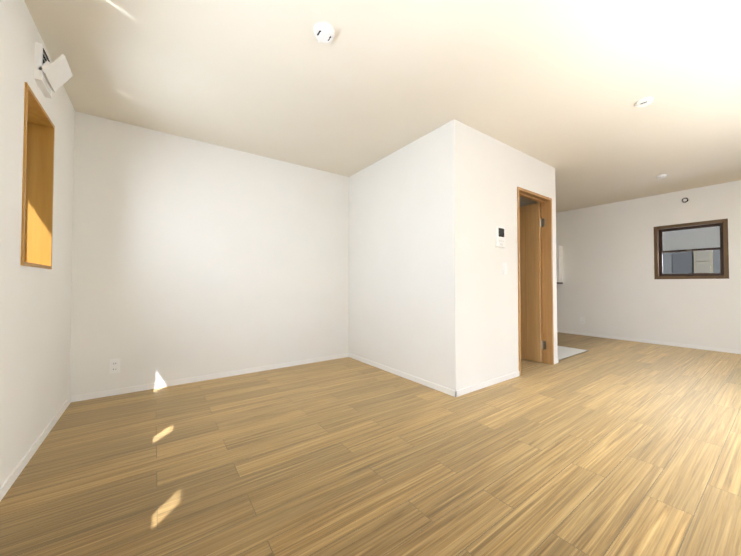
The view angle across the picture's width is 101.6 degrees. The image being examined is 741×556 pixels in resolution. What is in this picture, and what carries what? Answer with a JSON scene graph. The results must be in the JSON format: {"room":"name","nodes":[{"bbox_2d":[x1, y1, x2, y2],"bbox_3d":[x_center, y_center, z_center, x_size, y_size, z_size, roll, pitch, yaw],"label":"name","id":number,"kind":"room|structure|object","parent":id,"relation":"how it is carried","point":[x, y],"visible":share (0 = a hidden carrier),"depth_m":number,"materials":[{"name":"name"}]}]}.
{"room":"empty living room","nodes":[
{"label":"empty living room","id":0,"kind":"room"},
{"bbox_2d":[0,0,74,486],"bbox_3d":[-1.038,-0.228,0.367,0.160,2.400,5.410,1,-1,-36],"label":"wall","id":1,"kind":"structure","parent":0,"point":[35,326],"depth_m":1.60,"materials":[{"name":"paint"}]},
{"bbox_2d":[0,396,72,500],"bbox_3d":[-0.970,0.948,0.393,0.008,0.050,5.090,1,-1,-36],"label":"baseboard","id":2,"kind":"structure","parent":1,"relation":"attached to","point":[14,475],"depth_m":1.66,"materials":[{"name":"white"}]},
{"bbox_2d":[21,82,54,268],"bbox_3d":[-1.986,-0.531,1.712,0.163,0.940,0.530,1,-1,-36],"label":"window","id":3,"kind":"structure","parent":1,"relation":"in","point":[37,190],"depth_m":1.91,"materials":[{"name":"brown wood"}]},
{"bbox_2d":[34,42,72,98],"bbox_3d":[-1.863,-1.200,1.782,0.120,0.205,0.205,1,-1,-36],"label":"air vent","id":4,"kind":"object","parent":1,"relation":"in","point":[54,76],"visible":1,"depth_m":1.73,"materials":[{"name":"white plastic"}]},
{"bbox_2d":[70,111,348,395],"bbox_3d":[-0.635,-0.159,3.880,4.580,2.400,0.160,1,-1,-36],"label":"wall","id":5,"kind":"structure","parent":0,"point":[192,258],"depth_m":2.99,"materials":[{"name":"paint"}]},
{"bbox_2d":[109,359,119,373],"bbox_3d":[-2.222,0.767,2.624,0.070,0.120,0.010,1,-1,-36],"label":"electrical outlet","id":6,"kind":"object","parent":5,"relation":"attached to","point":[114,366],"visible":1,"depth_m":2.62,"materials":[{"name":"white plastic"}]},
{"bbox_2d":[72,353,347,401],"bbox_3d":[-1.356,1.004,3.239,2.630,0.050,0.008,1,-1,-36],"label":"baseboard","id":7,"kind":"structure","parent":5,"relation":"attached to","point":[100,394],"depth_m":2.97,"materials":[{"name":"white"}]},
{"bbox_2d":[0,332,740,555],"bbox_3d":[1.489,1.076,3.075,7.450,0.100,6.920,1,-1,-36],"label":"floor","id":8,"kind":"structure","parent":0,"point":[608,447],"depth_m":1.61,"materials":[{"name":"brown wood"}]},
{"bbox_2d":[349,119,557,390],"bbox_3d":[0.563,-0.147,4.490,1.920,2.400,3.260,1,-1,-36],"label":"wall block","id":9,"kind":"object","parent":8,"relation":"on","point":[433,293],"visible":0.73,"depth_m":2.98,"materials":[{"name":"paint"}]},
{"bbox_2d":[348,353,456,396],"bbox_3d":[0.226,1.005,3.281,0.008,0.050,1.738,1,-1,-36],"label":"baseboard","id":10,"kind":"structure","parent":9,"relation":"attached to","point":[448,391],"depth_m":3.05,"materials":[{"name":"white"}]},
{"bbox_2d":[495,226,504,247],"bbox_3d":[1.286,-0.406,2.992,0.140,0.200,0.027,1,-1,-36],"label":"switch panel","id":11,"kind":"object","parent":9,"relation":"attached to","point":[499,236],"visible":1,"depth_m":2.97,"materials":[{"name":"white plastic"}]},
{"bbox_2d":[503,263,506,274],"bbox_3d":[1.359,-0.095,3.047,0.070,0.120,0.012,1,-1,-36],"label":"light switch","id":12,"kind":"object","parent":9,"relation":"attached to","point":[504,268],"visible":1,"depth_m":3.04,"materials":[{"name":"white plastic"}]},
{"bbox_2d":[517,187,553,375],"bbox_3d":[1.845,0.033,3.466,0.780,2.000,0.130,1,-1,-36],"label":"door frame","id":13,"kind":"structure","parent":9,"relation":"attached to","point":[547,344],"depth_m":3.65,"materials":[{"name":"brown wood"}]},
{"bbox_2d":[520,203,541,361],"bbox_3d":[1.878,0.057,4.001,0.139,1.958,0.714,1,-1,-36],"label":"door leaf","id":14,"kind":"structure","parent":13,"relation":"attached to","point":[530,283],"depth_m":3.79,"materials":[{"name":"brown wood"}]},
{"bbox_2d":[457,371,519,396],"bbox_3d":[1.151,0.997,2.879,1.010,0.050,0.008,1,-1,-36],"label":"baseboard","id":15,"kind":"structure","parent":8,"relation":"on","point":[463,391],"depth_m":2.83,"materials":[{"name":"white"}]},
{"bbox_2d":[557,346,588,359],"bbox_3d":[2.502,1.047,4.358,1.050,0.007,0.750,1,-1,-36],"label":"floor mat","id":16,"kind":"object","parent":8,"relation":"on","point":[563,352],"visible":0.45,"depth_m":4.29,"materials":[{"name":"white"}]},
{"bbox_2d":[24,0,740,212],"bbox_3d":[1.489,-1.424,3.124,7.450,0.100,6.920,1,-1,-36],"label":"ceiling","id":17,"kind":"structure","parent":0,"point":[562,87],"depth_m":2.11,"materials":[{"name":"paint"}]},
{"bbox_2d":[313,22,334,42],"bbox_3d":[-0.266,-1.384,1.716,0.120,0.034,0.130,1,-1,-36],"label":"socket","id":18,"kind":"object","parent":17,"relation":"attached to","point":[324,32],"visible":0.96,"depth_m":1.69,"materials":[{"name":"white plastic"}]},
{"bbox_2d":[635,97,653,106],"bbox_3d":[2.145,-1.371,2.368,0.104,0.034,0.112,1,-1,-36],"label":"socket","id":19,"kind":"object","parent":17,"relation":"attached to","point":[645,101],"visible":0.98,"depth_m":2.35,"materials":[{"name":"white plastic"}]},
{"bbox_2d":[656,174,667,177],"bbox_3d":[3.849,-1.340,3.990,0.104,0.034,0.112,1,-1,-36],"label":"socket","id":20,"kind":"object","parent":17,"relation":"attached to","point":[662,176],"visible":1,"depth_m":3.96,"materials":[{"name":"white plastic"}]},
{"bbox_2d":[556,180,740,349],"bbox_3d":[4.455,-0.132,5.217,0.160,2.400,6.920,1,-1,-36],"label":"wall","id":21,"kind":"structure","parent":0,"point":[610,286],"depth_m":5.00,"materials":[{"name":"paint"}]},
{"bbox_2d":[556,245,562,283],"bbox_3d":[3.540,-0.258,6.226,0.160,0.750,0.700,1,-1,-36],"label":"upper cabinet","id":22,"kind":"object","parent":21,"relation":"attached to","point":[559,264],"visible":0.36,"depth_m":5.92,"materials":[{"name":"white plastic"}]},
{"bbox_2d":[580,317,584,323],"bbox_3d":[3.996,0.797,5.695,0.010,0.120,0.070,1,-1,-36],"label":"electrical outlet","id":23,"kind":"object","parent":21,"relation":"attached to","point":[582,319],"visible":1,"depth_m":5.69,"materials":[{"name":"white plastic"}]},
{"bbox_2d":[557,330,740,353],"bbox_3d":[4.387,1.041,5.146,0.008,0.050,6.600,1,-1,-36],"label":"baseboard","id":24,"kind":"structure","parent":21,"relation":"attached to","point":[561,331],"depth_m":4.84,"materials":[{"name":"white"}]},
{"bbox_2d":[680,197,689,203],"bbox_3d":[4.793,-1.185,4.601,0.030,0.100,0.100,1,-1,-36],"label":"cover","id":25,"kind":"object","parent":21,"relation":"attached to","point":[684,200],"visible":1,"depth_m":4.59,"materials":[{"name":"white plastic"}]},
{"bbox_2d":[654,218,728,278],"bbox_3d":[4.869,-0.409,4.609,0.129,0.850,0.780,1,-1,-36],"label":"window","id":26,"kind":"structure","parent":21,"relation":"in","point":[696,250],"depth_m":4.59,"materials":[{"name":"brown wood"}]}
]}

